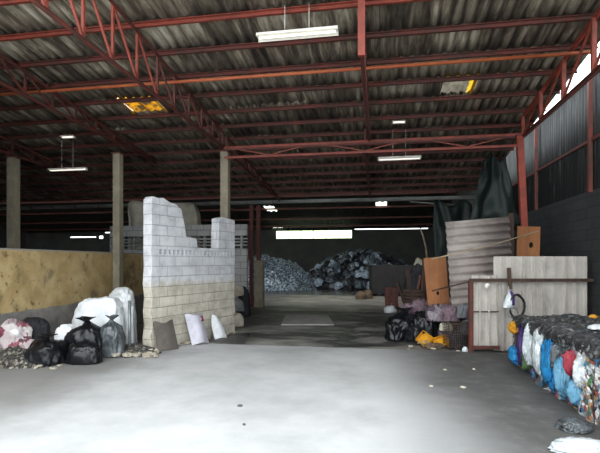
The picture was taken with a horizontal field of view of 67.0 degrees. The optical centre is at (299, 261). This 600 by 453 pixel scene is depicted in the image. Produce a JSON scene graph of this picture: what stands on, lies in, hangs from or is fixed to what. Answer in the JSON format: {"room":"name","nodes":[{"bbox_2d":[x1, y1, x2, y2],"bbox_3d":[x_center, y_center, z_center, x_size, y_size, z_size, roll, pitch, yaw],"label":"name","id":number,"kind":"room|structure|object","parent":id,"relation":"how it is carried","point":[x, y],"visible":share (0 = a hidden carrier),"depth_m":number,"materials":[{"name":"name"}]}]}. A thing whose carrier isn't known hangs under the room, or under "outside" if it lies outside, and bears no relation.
{"room":"waste facility","nodes":[
{"label":"waste facility","id":0,"kind":"room"},
{"bbox_2d":[0,225,25,248],"bbox_3d":[-23.705,-1.500,21.800,0.200,6.200,27.200,0,0,10],"label":"wall","id":1,"kind":"structure","parent":0,"point":[3,229],"depth_m":33.24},
{"bbox_2d":[0,195,475,209],"bbox_3d":[-8.842,-2.192,17.968,30.400,0.135,0.250,0,0,10],"label":"gutter","id":2,"kind":"object","parent":1,"relation":"attached to","point":[468,197],"visible":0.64,"depth_m":16.36,"materials":[{"name":"metal"}]},
{"bbox_2d":[0,248,143,339],"bbox_3d":[-4.603,0.685,9.686,0.160,1.830,9.100,0,0,10],"label":"wall","id":3,"kind":"structure","parent":0,"point":[49,285],"depth_m":8.72,"materials":[{"name":"paint"}]},
{"bbox_2d":[110,224,247,312],"bbox_3d":[-3.889,0.220,14.357,4.600,2.760,0.150,0,0,10],"label":"wall","id":4,"kind":"structure","parent":0,"point":[241,254],"depth_m":14.12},
{"bbox_2d":[142,196,234,348],"bbox_3d":[-2.190,0.200,9.370,0.210,2.800,2.575,0,0,28],"label":"wall partition","id":5,"kind":"structure","parent":0,"point":[180,278],"depth_m":8.91,"materials":[{"name":"concrete"}]},
{"bbox_2d":[0,191,456,231],"bbox_3d":[-7.112,-3.429,25.554,31.200,2.211,14.102,0,0,10],"label":"ceiling","id":6,"kind":"structure","parent":0,"point":[394,211],"depth_m":28.04,"materials":[{"name":"metal"}]},
{"bbox_2d":[0,216,432,224],"bbox_3d":[-6.564,-2.707,29.569,30.500,0.100,0.060,0,0,10],"label":"beam","id":7,"kind":"structure","parent":6,"relation":"attached to","point":[389,216],"depth_m":28.52,"materials":[{"name":"metal"}]},
{"bbox_2d":[0,205,433,214],"bbox_3d":[-6.977,-3.073,27.205,30.500,0.100,0.060,0,0,10],"label":"beam","id":8,"kind":"structure","parent":6,"relation":"attached to","point":[395,205],"depth_m":26.14,"materials":[{"name":"metal"}]},
{"bbox_2d":[20,224,432,230],"bbox_3d":[-6.220,-2.402,31.539,30.500,0.100,0.060,0,0,10],"label":"beam","id":9,"kind":"structure","parent":6,"relation":"attached to","point":[370,224],"depth_m":30.34,"materials":[{"name":"metal"}]},
{"bbox_2d":[0,191,455,203],"bbox_3d":[-7.389,-3.439,24.840,30.500,0.100,0.060,0,0,10],"label":"roof beam","id":10,"kind":"structure","parent":6,"relation":"attached to","point":[435,191],"depth_m":23.88,"materials":[{"name":"metal"}]},
{"bbox_2d":[26,226,432,271],"bbox_3d":[-6.249,-0.955,32.661,31.543,5.110,0.200,0,0,10],"label":"wall","id":11,"kind":"structure","parent":0,"point":[407,245],"depth_m":31.37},
{"bbox_2d":[288,230,351,238],"bbox_3d":[0.926,-1.885,31.373,5.292,0.570,0.090,0,0,10],"label":"window","id":12,"kind":"structure","parent":11,"relation":"in","point":[338,230],"depth_m":31.32,"materials":[{"name":"metal"}]},
{"bbox_2d":[0,0,599,201],"bbox_3d":[-9.991,-3.194,11.558,30.348,1.592,12.903,0,0,10],"label":"ceiling","id":13,"kind":"structure","parent":0,"point":[20,18],"depth_m":8.42,"materials":[{"name":"metal"}]},
{"bbox_2d":[0,0,53,5],"bbox_3d":[-10.627,-3.587,7.395,30.120,0.075,0.051,0,0,10],"label":"beam","id":14,"kind":"structure","parent":13,"relation":"attached to","point":[2,2],"depth_m":6.22,"materials":[{"name":"metal"}]},
{"bbox_2d":[48,167,87,171],"bbox_3d":[-5.860,-2.682,11.411,1.039,0.752,0.180,0,0,10],"label":"lamp","id":15,"kind":"object","parent":13,"relation":"hanging from","point":[73,168],"visible":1,"depth_m":11.39,"materials":[{"name":"white metal"}]},
{"bbox_2d":[0,53,156,163],"bbox_3d":[-4.578,-3.149,9.247,0.055,0.868,6.760,0,0,10],"label":"roof truss","id":16,"kind":"object","parent":13,"relation":"attached to","point":[31,77],"visible":0.97,"depth_m":8.81,"materials":[{"name":"metal"}]},
{"bbox_2d":[0,50,589,95],"bbox_3d":[-1.886,-3.120,7.806,12.600,0.053,0.056,0,0,10],"label":"bar","id":17,"kind":"object","parent":16,"relation":"attached to","point":[586,52],"visible":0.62,"depth_m":7.41,"materials":[{"name":"metal"}]},
{"bbox_2d":[29,0,223,148],"bbox_3d":[-2.312,-3.159,7.342,0.055,1.128,6.265,0,0,10],"label":"roof truss","id":18,"kind":"object","parent":13,"relation":"attached to","point":[44,6],"visible":1,"depth_m":6.71,"materials":[{"name":"metal"}]},
{"bbox_2d":[115,95,167,113],"bbox_3d":[-3.295,-3.307,9.483,0.820,0.154,0.833,0,0,10],"label":"roof light","id":19,"kind":"object","parent":13,"relation":"attached to","point":[137,107],"visible":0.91,"depth_m":9.60,"materials":[{"name":"yellow plastic"}]},
{"bbox_2d":[0,0,432,41],"bbox_3d":[-10.501,-3.503,8.117,30.120,0.075,0.051,0,0,10],"label":"beam","id":20,"kind":"structure","parent":13,"relation":"attached to","point":[345,4],"depth_m":6.49,"materials":[{"name":"metal"}]},
{"bbox_2d":[0,188,476,202],"bbox_3d":[-8.863,-2.402,17.504,30.120,0.075,0.051,0,0,10],"label":"roof beam","id":21,"kind":"structure","parent":13,"relation":"attached to","point":[455,189],"depth_m":16.13,"materials":[{"name":"metal"}]},
{"bbox_2d":[0,182,477,197],"bbox_3d":[-8.989,-2.487,16.782,30.120,0.075,0.051,0,0,10],"label":"roof beam","id":22,"kind":"structure","parent":13,"relation":"attached to","point":[445,183],"depth_m":15.47,"materials":[{"name":"metal"}]},
{"bbox_2d":[0,175,479,191],"bbox_3d":[-9.115,-2.571,16.060,30.120,0.075,0.051,0,0,10],"label":"roof beam","id":23,"kind":"structure","parent":13,"relation":"attached to","point":[448,176],"depth_m":14.65,"materials":[{"name":"metal"}]},
{"bbox_2d":[0,167,481,185],"bbox_3d":[-9.241,-2.656,15.338,30.120,0.075,0.051,0,0,10],"label":"roof beam","id":24,"kind":"structure","parent":13,"relation":"attached to","point":[458,168],"depth_m":13.88,"materials":[{"name":"metal"}]},
{"bbox_2d":[0,157,502,178],"bbox_3d":[-9.367,-2.741,14.616,30.120,0.075,0.051,0,0,10],"label":"roof beam","id":25,"kind":"structure","parent":13,"relation":"attached to","point":[498,158],"depth_m":13.10,"materials":[{"name":"metal"}]},
{"bbox_2d":[0,147,513,170],"bbox_3d":[-9.493,-2.825,13.893,30.120,0.075,0.051,0,0,10],"label":"roof beam","id":26,"kind":"structure","parent":13,"relation":"attached to","point":[503,148],"depth_m":12.24,"materials":[{"name":"metal"}]},
{"bbox_2d":[0,136,514,161],"bbox_3d":[-9.619,-2.910,13.171,30.120,0.075,0.051,0,0,10],"label":"roof beam","id":27,"kind":"structure","parent":13,"relation":"attached to","point":[212,150],"depth_m":11.93,"materials":[{"name":"metal"}]},
{"bbox_2d":[1,122,533,151],"bbox_3d":[-9.745,-2.995,12.449,30.120,0.075,0.051,0,0,10],"label":"beam","id":28,"kind":"structure","parent":13,"relation":"attached to","point":[511,125],"depth_m":10.77,"materials":[{"name":"metal"}]},
{"bbox_2d":[378,155,420,160],"bbox_3d":[2.262,-2.677,10.318,0.958,0.688,0.180,0,0,10],"label":"lamp","id":29,"kind":"object","parent":28,"relation":"hanging from","point":[393,158],"visible":0.88,"depth_m":10.29,"materials":[{"name":"white metal"}]},
{"bbox_2d":[0,107,546,139],"bbox_3d":[-9.871,-3.079,11.727,30.120,0.075,0.051,0,0,10],"label":"beam","id":30,"kind":"structure","parent":13,"relation":"attached to","point":[521,110],"depth_m":10.02,"materials":[{"name":"metal"}]},
{"bbox_2d":[0,89,560,126],"bbox_3d":[-9.997,-3.164,11.005,30.120,0.075,0.051,0,0,10],"label":"beam","id":31,"kind":"structure","parent":13,"relation":"attached to","point":[556,91],"depth_m":9.25,"materials":[{"name":"metal"}]},
{"bbox_2d":[0,68,577,110],"bbox_3d":[-10.123,-3.249,10.283,30.120,0.075,0.051,0,0,10],"label":"beam","id":32,"kind":"structure","parent":13,"relation":"attached to","point":[568,71],"depth_m":8.48,"materials":[{"name":"metal"}]},
{"bbox_2d":[256,5,338,41],"bbox_3d":[-0.043,-3.315,6.203,1.127,0.439,0.180,0,0,10],"label":"lamp","id":33,"kind":"object","parent":13,"relation":"hanging from","point":[325,31],"visible":1,"depth_m":6.20,"materials":[{"name":"white metal"}]},
{"bbox_2d":[0,42,598,92],"bbox_3d":[-10.249,-3.333,9.561,30.120,0.075,0.051,0,0,10],"label":"beam","id":34,"kind":"structure","parent":13,"relation":"attached to","point":[556,48],"depth_m":7.70,"materials":[{"name":"metal"}]},
{"bbox_2d":[0,13,599,69],"bbox_3d":[-10.375,-3.418,8.839,30.120,0.075,0.051,0,0,10],"label":"beam","id":35,"kind":"structure","parent":13,"relation":"attached to","point":[580,17],"depth_m":6.96,"materials":[{"name":"metal"}]},
{"bbox_2d":[360,27,369,141],"bbox_3d":[1.141,-3.037,7.820,0.055,0.884,4.135,0,0,10],"label":"roof truss","id":36,"kind":"object","parent":13,"relation":"attached to","point":[363,60],"visible":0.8,"depth_m":7.41,"materials":[{"name":"metal"}]},
{"bbox_2d":[358,0,364,56],"bbox_3d":[0.782,-3.035,5.761,0.090,0.830,0.060,0,0,10],"label":"hanger","id":37,"kind":"object","parent":36,"relation":"attached to","point":[361,3],"visible":1,"depth_m":5.73,"materials":[{"name":"red paint"}]},
{"bbox_2d":[364,128,370,199],"bbox_3d":[1.938,-2.572,12.909,0.055,0.814,5.735,0,0,10],"label":"roof truss","id":38,"kind":"object","parent":13,"relation":"attached to","point":[365,133],"visible":0.94,"depth_m":11.77,"materials":[{"name":"metal"}]},
{"bbox_2d":[440,71,479,94],"bbox_3d":[2.947,-3.307,8.394,0.590,0.154,0.833,0,0,10],"label":"roof light","id":39,"kind":"object","parent":13,"relation":"attached to","point":[447,87],"visible":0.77,"depth_m":8.52,"materials":[{"name":"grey plastic"}]},
{"bbox_2d":[470,152,519,229],"bbox_3d":[4.958,-1.818,11.616,1.307,2.032,0.320,0,0,1],"label":"tarpaulin","id":40,"kind":"object","parent":13,"relation":"hanging from","point":[494,194],"visible":0.89,"depth_m":11.56,"materials":[{"name":"plastic"}]},
{"bbox_2d":[0,289,599,452],"bbox_3d":[-8.922,1.700,15.769,39.000,0.200,40.000,0,0,10],"label":"floor","id":41,"kind":"structure","parent":0,"point":[340,387],"depth_m":5.35,"materials":[{"name":"concrete"}]},
{"bbox_2d":[5,156,21,248],"bbox_3d":[-7.147,-0.510,11.300,0.260,4.219,0.260,0,0,10],"label":"concrete post","id":42,"kind":"object","parent":41,"relation":"on","point":[13,162],"visible":0.6,"depth_m":11.20,"materials":[{"name":"grey concrete"}]},
{"bbox_2d":[0,135,82,178],"bbox_3d":[-7.224,-2.975,10.955,0.055,0.860,6.135,0,0,10],"label":"roof truss","id":43,"kind":"object","parent":42,"relation":"attached to","point":[79,175],"visible":0.97,"depth_m":11.94,"materials":[{"name":"metal"}]},
{"bbox_2d":[0,318,32,348],"bbox_3d":[-4.709,1.260,7.445,0.656,0.680,0.499,0,0,-12],"label":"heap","id":44,"kind":"object","parent":41,"relation":"on","point":[7,339],"visible":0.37,"depth_m":7.31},
{"bbox_2d":[21,317,50,338],"bbox_3d":[-4.560,1.120,7.750,0.564,0.360,0.366,0,0,0],"label":"bag","id":45,"kind":"object","parent":44,"relation":"on","point":[39,325],"visible":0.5,"depth_m":7.65,"materials":[{"name":"plastic"}]},
{"bbox_2d":[20,338,34,348],"bbox_3d":[-4.363,1.419,7.351,0.417,0.358,0.340,0,0,0],"label":"bag","id":46,"kind":"object","parent":41,"relation":"on","point":[25,344],"visible":0.12,"depth_m":7.27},
{"bbox_2d":[0,346,64,368],"bbox_3d":[-4.511,1.476,7.350,1.800,0.287,1.100,0,0,10],"label":"heap","id":47,"kind":"object","parent":41,"relation":"on","point":[10,356],"visible":0.26,"depth_m":6.90,"materials":[{"name":"gravel"}]},
{"bbox_2d":[24,333,67,366],"bbox_3d":[-3.981,1.370,7.165,0.617,0.460,0.599,0,0,4],"label":"bag","id":48,"kind":"object","parent":41,"relation":"on","point":[45,351],"visible":0.89,"depth_m":6.96,"materials":[{"name":"black plastic"}]},
{"bbox_2d":[54,324,74,339],"bbox_3d":[-3.942,1.320,7.622,0.362,0.560,0.302,0,0,0],"label":"sack","id":49,"kind":"object","parent":41,"relation":"on","point":[63,329],"visible":0.34,"depth_m":7.53,"materials":[{"name":"white plastic"}]},
{"bbox_2d":[64,316,101,351],"bbox_3d":[-3.592,1.260,7.631,0.668,0.681,0.519,0,0,0],"label":"bag","id":50,"kind":"object","parent":41,"relation":"on","point":[89,331],"visible":0.51,"depth_m":7.45,"materials":[{"name":"black plastic"}]},
{"bbox_2d":[65,342,102,364],"bbox_3d":[-3.420,1.435,7.158,0.555,0.330,0.358,0,0,-3],"label":"bag","id":51,"kind":"object","parent":41,"relation":"on","point":[79,353],"visible":1,"depth_m":7.03,"materials":[{"name":"black plastic"}]},
{"bbox_2d":[72,296,127,343],"bbox_3d":[-3.682,1.110,8.347,0.982,0.980,0.602,0,0,0],"label":"sack","id":52,"kind":"object","parent":41,"relation":"on","point":[98,308],"visible":0.47,"depth_m":8.14,"materials":[{"name":"white plastic"}]},
{"bbox_2d":[100,314,125,356],"bbox_3d":[-3.203,1.250,7.727,0.455,0.699,0.422,0,0,-5],"label":"bag","id":53,"kind":"object","parent":41,"relation":"on","point":[113,336],"visible":0.86,"depth_m":7.57,"materials":[{"name":"plastic"}]},
{"bbox_2d":[111,152,124,289],"bbox_3d":[-4.218,-0.465,10.500,0.220,4.130,0.220,0,0,10],"label":"concrete post","id":54,"kind":"object","parent":41,"relation":"on","point":[117,156],"visible":0.6,"depth_m":10.42,"materials":[{"name":"grey concrete"}]},
{"bbox_2d":[109,287,136,343],"bbox_3d":[-3.473,1.040,8.748,0.616,1.120,0.501,0,0,-3],"label":"sack","id":55,"kind":"object","parent":41,"relation":"on","point":[124,294],"visible":0.33,"depth_m":8.65,"materials":[{"name":"white plastic"}]},
{"bbox_2d":[128,301,130,347],"bbox_3d":[-2.955,1.135,7.850,0.056,0.930,0.056,0,0,10],"label":"pipe","id":56,"kind":"object","parent":41,"relation":"on","point":[129,302],"visible":0.66,"depth_m":7.82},
{"bbox_2d":[120,343,161,356],"bbox_3d":[-3.038,1.528,8.000,1.240,0.184,0.680,0,0,10],"label":"heap","id":57,"kind":"object","parent":41,"relation":"on","point":[135,348],"visible":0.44,"depth_m":7.84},
{"bbox_2d":[128,200,200,248],"bbox_3d":[-4.859,-0.281,16.301,2.550,3.763,1.224,0,0,0],"label":"load","id":58,"kind":"object","parent":41,"relation":"on","point":[190,212],"visible":0.25,"depth_m":15.80},
{"bbox_2d":[153,319,178,350],"bbox_3d":[-2.453,1.341,8.292,0.400,0.528,0.271,0,0,-45],"label":"sack","id":59,"kind":"object","parent":41,"relation":"on","point":[165,335],"visible":0.98,"depth_m":8.26,"materials":[{"name":"fabric"}]},
{"bbox_2d":[185,313,208,344],"bbox_3d":[-2.008,1.316,8.892,0.360,0.581,0.433,0,0,-39],"label":"sack","id":60,"kind":"object","parent":41,"relation":"on","point":[195,324],"visible":1,"depth_m":8.84,"materials":[{"name":"plastic"}]},
{"bbox_2d":[211,314,226,338],"bbox_3d":[-1.733,1.361,9.566,0.300,0.490,0.323,0,0,-45],"label":"sack","id":61,"kind":"object","parent":41,"relation":"on","point":[218,330],"visible":1,"depth_m":9.52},
{"bbox_2d":[219,150,231,218],"bbox_3d":[-1.774,-0.520,10.760,0.240,4.240,0.240,0,0,10],"label":"concrete post","id":62,"kind":"object","parent":41,"relation":"on","point":[224,163],"visible":0.38,"depth_m":10.67,"materials":[{"name":"grey concrete"}]},
{"bbox_2d":[225,135,279,201],"bbox_3d":[-1.244,-2.572,13.464,0.055,0.814,5.735,0,0,10],"label":"roof truss","id":63,"kind":"object","parent":62,"relation":"attached to","point":[261,179],"visible":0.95,"depth_m":12.51,"materials":[{"name":"metal"}]},
{"bbox_2d":[235,313,243,326],"bbox_3d":[-1.569,1.430,11.298,0.298,0.340,0.309,0,0,29],"label":"sack","id":64,"kind":"object","parent":41,"relation":"on","point":[239,320],"visible":0.67,"depth_m":11.21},
{"bbox_2d":[235,297,243,310],"bbox_3d":[-1.606,1.080,11.599,0.370,0.360,0.319,0,0,0],"label":"sack","id":65,"kind":"object","parent":64,"relation":"on","point":[239,306],"visible":0.62,"depth_m":11.50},
{"bbox_2d":[234,283,243,295],"bbox_3d":[-1.687,0.720,11.892,0.417,0.340,0.351,0,0,-6],"label":"sack","id":66,"kind":"object","parent":65,"relation":"on","point":[238,289],"visible":0.59,"depth_m":11.77,"materials":[{"name":"fabric"}]},
{"bbox_2d":[236,286,250,315],"bbox_3d":[-1.669,1.152,13.402,0.413,0.895,0.355,0,0,0],"label":"sack","id":67,"kind":"object","parent":41,"relation":"on","point":[245,298],"visible":0.59,"depth_m":13.27,"materials":[{"name":"plastic"}]},
{"bbox_2d":[249,205,253,306],"bbox_3d":[-1.724,-0.210,16.100,0.130,3.620,0.130,0,0,10],"label":"steel column","id":68,"kind":"structure","parent":41,"relation":"on","point":[251,207],"depth_m":16.04,"materials":[{"name":"metal"}]},
{"bbox_2d":[254,260,264,307],"bbox_3d":[-1.435,0.770,16.050,0.300,1.660,0.300,0,0,10],"label":"pillar","id":69,"kind":"structure","parent":41,"relation":"on","point":[259,265],"depth_m":15.91,"materials":[{"name":"concrete"}]},
{"bbox_2d":[256,205,260,259],"bbox_3d":[-1.475,-1.040,16.100,0.130,1.960,0.130,0,0,10],"label":"steel column","id":70,"kind":"structure","parent":69,"relation":"on","point":[258,207],"depth_m":16.04,"materials":[{"name":"metal"}]},
{"bbox_2d":[248,254,316,290],"bbox_3d":[-1.921,0.571,27.200,6.000,2.098,4.000,0,0,10],"label":"heap","id":71,"kind":"object","parent":41,"relation":"on","point":[281,274],"visible":0.51,"depth_m":25.88,"materials":[{"name":"metal"}]},
{"bbox_2d":[281,314,333,324],"bbox_3d":[0.189,1.583,12.481,1.335,0.035,2.134,0,0,0],"label":"slab","id":72,"kind":"object","parent":41,"relation":"on","point":[290,319],"visible":1,"depth_m":12.33,"materials":[{"name":"grey concrete"}]},
{"bbox_2d":[316,250,405,289],"bbox_3d":[3.805,0.398,27.800,8.200,2.444,4.400,0,0,10],"label":"heap","id":73,"kind":"object","parent":41,"relation":"on","point":[393,261],"visible":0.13,"depth_m":26.56,"materials":[{"name":"black plastic"}]},
{"bbox_2d":[314,278,323,286],"bbox_3d":[1.150,1.179,26.657,0.676,0.554,0.523,0,0,2],"label":"bag","id":74,"kind":"object","parent":73,"relation":"on","point":[318,282],"visible":0.87,"depth_m":26.46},
{"bbox_2d":[353,280,363,288],"bbox_3d":[3.343,1.256,25.746,0.596,0.506,0.599,0,0,-25],"label":"bag","id":75,"kind":"object","parent":73,"relation":"on","point":[358,283],"visible":0.95,"depth_m":25.55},
{"bbox_2d":[355,291,366,298],"bbox_3d":[2.622,1.421,19.498,0.494,0.357,0.425,0,0,0],"label":"sack","id":76,"kind":"object","parent":41,"relation":"on","point":[360,295],"visible":0.97,"depth_m":19.34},
{"bbox_2d":[384,305,396,312],"bbox_3d":[2.848,1.480,14.294,0.415,0.240,0.355,0,0,10],"label":"sack","id":77,"kind":"object","parent":41,"relation":"on","point":[388,309],"visible":0.98,"depth_m":14.18,"materials":[{"name":"white plastic"}]},
{"bbox_2d":[369,265,414,295],"bbox_3d":[4.466,0.875,21.975,2.060,1.450,1.610,0,0,4],"label":"waste skip","id":78,"kind":"object","parent":41,"relation":"on","point":[380,276],"visible":0.58,"depth_m":21.23,"materials":[{"name":"metal"}]},
{"bbox_2d":[384,307,413,341],"bbox_3d":[2.151,1.269,9.303,0.821,0.662,0.698,0,0,0],"label":"bag","id":79,"kind":"object","parent":41,"relation":"on","point":[399,326],"visible":0.7,"depth_m":9.09,"materials":[{"name":"black plastic"}]},
{"bbox_2d":[405,269,411,288],"bbox_3d":[2.583,0.880,10.525,0.267,1.432,0.060,0,0,17],"label":"timber offcut","id":80,"kind":"object","parent":41,"relation":"on","point":[408,278],"visible":0.36,"depth_m":10.52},
{"bbox_2d":[401,263,438,299],"bbox_3d":[4.663,0.800,17.528,1.506,1.600,1.206,0,0,0],"label":"heap","id":81,"kind":"object","parent":41,"relation":"on","point":[416,271],"visible":0.12,"depth_m":17.22,"materials":[{"name":"plastic"}]},
{"bbox_2d":[415,330,433,344],"bbox_3d":[2.403,1.482,8.700,0.190,0.331,0.366,0,0,-29],"label":"plastic tray","id":82,"kind":"object","parent":41,"relation":"on","point":[421,337],"visible":0.79,"depth_m":8.75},
{"bbox_2d":[422,261,426,298],"bbox_3d":[2.776,0.780,10.055,0.140,1.626,0.150,0,0,10],"label":"timber offcut","id":83,"kind":"object","parent":41,"relation":"on","point":[423,270],"visible":0.14,"depth_m":10.01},
{"bbox_2d":[412,310,437,342],"bbox_3d":[2.485,1.269,8.999,0.560,0.658,0.473,0,0,0],"label":"bag","id":84,"kind":"object","parent":41,"relation":"on","point":[419,322],"visible":0.62,"depth_m":8.81,"materials":[{"name":"black plastic"}]},
{"bbox_2d":[421,342,446,348],"bbox_3d":[2.486,1.550,8.420,0.496,0.100,0.298,0,0,14],"label":"scrap","id":85,"kind":"object","parent":41,"relation":"on","point":[436,345],"visible":0.96,"depth_m":8.35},
{"bbox_2d":[432,335,448,346],"bbox_3d":[2.647,1.493,8.480,0.316,0.266,0.237,0,0,0],"label":"plastic tray","id":86,"kind":"object","parent":85,"relation":"on","point":[439,339],"visible":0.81,"depth_m":8.54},
{"bbox_2d":[437,322,458,336],"bbox_3d":[2.935,1.370,8.945,0.563,0.460,0.470,0,0,4],"label":"sack","id":87,"kind":"object","parent":41,"relation":"on","point":[438,330],"visible":0.1,"depth_m":8.82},
{"bbox_2d":[425,303,443,321],"bbox_3d":[2.655,0.970,8.805,0.454,0.340,0.387,0,0,4],"label":"sack","id":88,"kind":"object","parent":87,"relation":"on","point":[433,312],"visible":0.83,"depth_m":8.67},
{"bbox_2d":[441,303,459,321],"bbox_3d":[2.870,0.970,8.751,0.399,0.360,0.336,0,0,-4],"label":"sack","id":89,"kind":"object","parent":87,"relation":"on","point":[449,312],"visible":0.67,"depth_m":8.62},
{"bbox_2d":[456,303,467,318],"bbox_3d":[3.136,0.870,8.717,0.355,0.420,0.306,0,0,-4],"label":"sack","id":90,"kind":"object","parent":89,"relation":"on","point":[462,309],"visible":0.56,"depth_m":8.60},
{"bbox_2d":[445,217,511,306],"bbox_3d":[3.410,0.001,8.582,1.336,1.716,0.133,0,0,0],"label":"sheet","id":91,"kind":"object","parent":89,"relation":"on","point":[464,235],"visible":0.72,"depth_m":8.56,"materials":[{"name":"metal"}]},
{"bbox_2d":[432,231,537,259],"bbox_3d":[3.451,-0.312,8.450,1.983,0.536,0.024,0,0,0],"label":"pole","id":92,"kind":"object","parent":91,"relation":"attached to","point":[536,231],"visible":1,"depth_m":8.44,"materials":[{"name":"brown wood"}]},
{"bbox_2d":[438,318,467,340],"bbox_3d":[2.902,1.230,9.211,1.128,0.740,0.730,0,0,0],"label":"heap","id":93,"kind":"object","parent":41,"relation":"on","point":[460,319],"visible":0.05,"depth_m":8.97,"materials":[{"name":"black fabric"}]},
{"bbox_2d":[411,298,427,313],"bbox_3d":[2.543,0.930,9.591,0.503,0.340,0.428,0,0,0],"label":"sack","id":94,"kind":"object","parent":93,"relation":"on","point":[419,304],"visible":0.52,"depth_m":9.45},
{"bbox_2d":[401,303,413,312],"bbox_3d":[2.332,0.970,9.602,0.400,0.220,0.340,0,0,0],"label":"rag","id":95,"kind":"object","parent":94,"relation":"on","point":[406,305],"visible":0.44,"depth_m":9.49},
{"bbox_2d":[423,257,449,304],"bbox_3d":[2.748,0.384,9.109,0.527,1.000,0.018,0,0,0],"label":"plywood board","id":96,"kind":"object","parent":93,"relation":"on","point":[436,277],"visible":0.9,"depth_m":9.10,"materials":[{"name":"wood"}]},
{"bbox_2d":[442,321,467,349],"bbox_3d":[2.901,1.353,8.349,0.453,0.483,0.330,0,0,-6],"label":"wire basket","id":97,"kind":"object","parent":41,"relation":"on","point":[445,324],"visible":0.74,"depth_m":8.20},
{"bbox_2d":[449,331,466,347],"bbox_3d":[2.921,1.430,8.362,0.330,0.300,0.222,0,0,18],"label":"rag","id":98,"kind":"object","parent":97,"relation":"in","point":[462,336],"visible":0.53,"depth_m":8.32,"materials":[{"name":"black fabric"}]},
{"bbox_2d":[507,213,513,255],"bbox_3d":[4.066,0.327,8.750,0.100,2.546,0.100,0,0,10],"label":"timber post","id":99,"kind":"object","parent":41,"relation":"on","point":[510,216],"visible":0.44,"depth_m":8.70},
{"bbox_2d":[515,134,527,225],"bbox_3d":[4.642,-0.520,9.392,0.354,4.240,0.180,0,0,10],"label":"steel column","id":100,"kind":"structure","parent":41,"relation":"on","point":[520,154],"depth_m":9.34,"materials":[{"name":"metal"}]},
{"bbox_2d":[224,133,520,158],"bbox_3d":[1.418,-2.535,9.954,6.455,0.291,0.050,0,0,10],"label":"truss","id":101,"kind":"object","parent":100,"relation":"attached to","point":[340,144],"visible":0.93,"depth_m":9.90,"materials":[{"name":"metal"}]},
{"bbox_2d":[521,7,599,137],"bbox_3d":[4.042,-3.135,6.233,0.060,1.181,6.290,0,0,10],"label":"roof truss","id":102,"kind":"object","parent":100,"relation":"on","point":[590,28],"visible":1,"depth_m":7.18,"materials":[{"name":"metal"}]},
{"bbox_2d":[516,226,539,255],"bbox_3d":[4.489,0.442,8.959,0.454,2.292,0.018,2,0,0],"label":"plywood board","id":103,"kind":"object","parent":41,"relation":"on","point":[522,246],"visible":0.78,"depth_m":8.95,"materials":[{"name":"wood"}]},
{"bbox_2d":[468,256,593,352],"bbox_3d":[4.077,0.750,8.020,2.185,1.700,0.169,0,0,0],"label":"metal gate","id":104,"kind":"object","parent":41,"relation":"on","point":[548,285],"visible":0.77,"depth_m":8.08,"materials":[{"name":"grey metal"}]},
{"bbox_2d":[503,286,514,307],"bbox_3d":[3.637,0.606,7.886,0.196,0.389,0.111,0,0,-3],"label":"bag","id":105,"kind":"object","parent":104,"relation":"hanging from","point":[507,303],"visible":0.95,"depth_m":7.85,"materials":[{"name":"white plastic"}]},
{"bbox_2d":[509,293,525,316],"bbox_3d":[3.771,0.763,7.860,0.307,0.442,0.064,0,0,0],"label":"hose","id":106,"kind":"object","parent":104,"relation":"hanging from","point":[517,294],"visible":0.76,"depth_m":7.84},
{"bbox_2d":[508,314,599,378],"bbox_3d":[4.039,1.185,6.610,1.739,0.827,1.202,0,0,10],"label":"bale","id":107,"kind":"object","parent":41,"relation":"on","point":[521,326],"visible":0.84,"depth_m":6.51,"materials":[{"name":"plastic"}]},
{"bbox_2d":[531,320,599,404],"bbox_3d":[3.837,1.176,5.477,1.737,0.843,1.331,0,0,10],"label":"bale","id":108,"kind":"object","parent":41,"relation":"on","point":[551,339],"visible":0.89,"depth_m":5.42,"materials":[{"name":"plastic"}]},
{"bbox_2d":[587,324,599,329],"bbox_3d":[3.596,0.780,5.464,0.239,0.060,0.203,0,0,-3],"label":"scrap","id":109,"kind":"object","parent":108,"relation":"on","point":[594,326],"visible":1,"depth_m":5.42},
{"bbox_2d":[548,437,599,452],"bbox_3d":[2.400,1.555,3.861,0.620,0.089,0.336,0,0,0],"label":"plastic film","id":110,"kind":"object","parent":41,"relation":"on","point":[567,444],"visible":1,"depth_m":3.79,"materials":[{"name":"plastic"}]},
{"bbox_2d":[554,417,593,433],"bbox_3d":[2.624,1.550,4.334,0.329,0.100,0.294,0,0,-17],"label":"plastic film","id":111,"kind":"object","parent":41,"relation":"on","point":[570,425],"visible":1,"depth_m":4.27,"materials":[{"name":"plastic"}]},
{"bbox_2d":[563,334,599,426],"bbox_3d":[3.595,1.174,4.082,1.749,0.847,1.762,0,0,10],"label":"bale","id":112,"kind":"object","parent":41,"relation":"on","point":[582,362],"visible":1,"depth_m":4.66,"materials":[{"name":"plastic"}]},
{"bbox_2d":[432,199,471,278],"bbox_3d":[4.797,-0.721,14.196,1.317,2.498,0.217,0,0,-1],"label":"tarpaulin","id":113,"kind":"object","parent":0,"point":[462,210],"visible":0.41,"depth_m":14.20,"materials":[{"name":"plastic"}]},
{"bbox_2d":[448,188,599,315],"bbox_3d":[6.636,-1.000,15.338,0.200,5.200,29.500,0,0,10],"label":"wall","id":114,"kind":"structure","parent":0,"point":[570,226],"depth_m":8.94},
{"bbox_2d":[506,72,599,214],"bbox_3d":[5.401,-2.342,8.802,0.165,2.165,13.200,0,0,10],"label":"cladding","id":115,"kind":"object","parent":114,"relation":"on","point":[562,153],"visible":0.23,"depth_m":9.55,"materials":[{"name":"grey metal"}]},
{"bbox_3d":[2.484,1.045,9.700,0.420,0.340,0.360,0,0,-9],"label":"wooden crate","id":116,"kind":"object","parent":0,"visible":0},
{"bbox_2d":[402,289,425,302],"bbox_3d":[2.454,0.730,9.750,0.360,0.280,0.360,0,0,-17],"label":"wooden crate","id":117,"kind":"object","parent":116,"relation":"on","point":[409,295],"visible":0.84,"depth_m":9.62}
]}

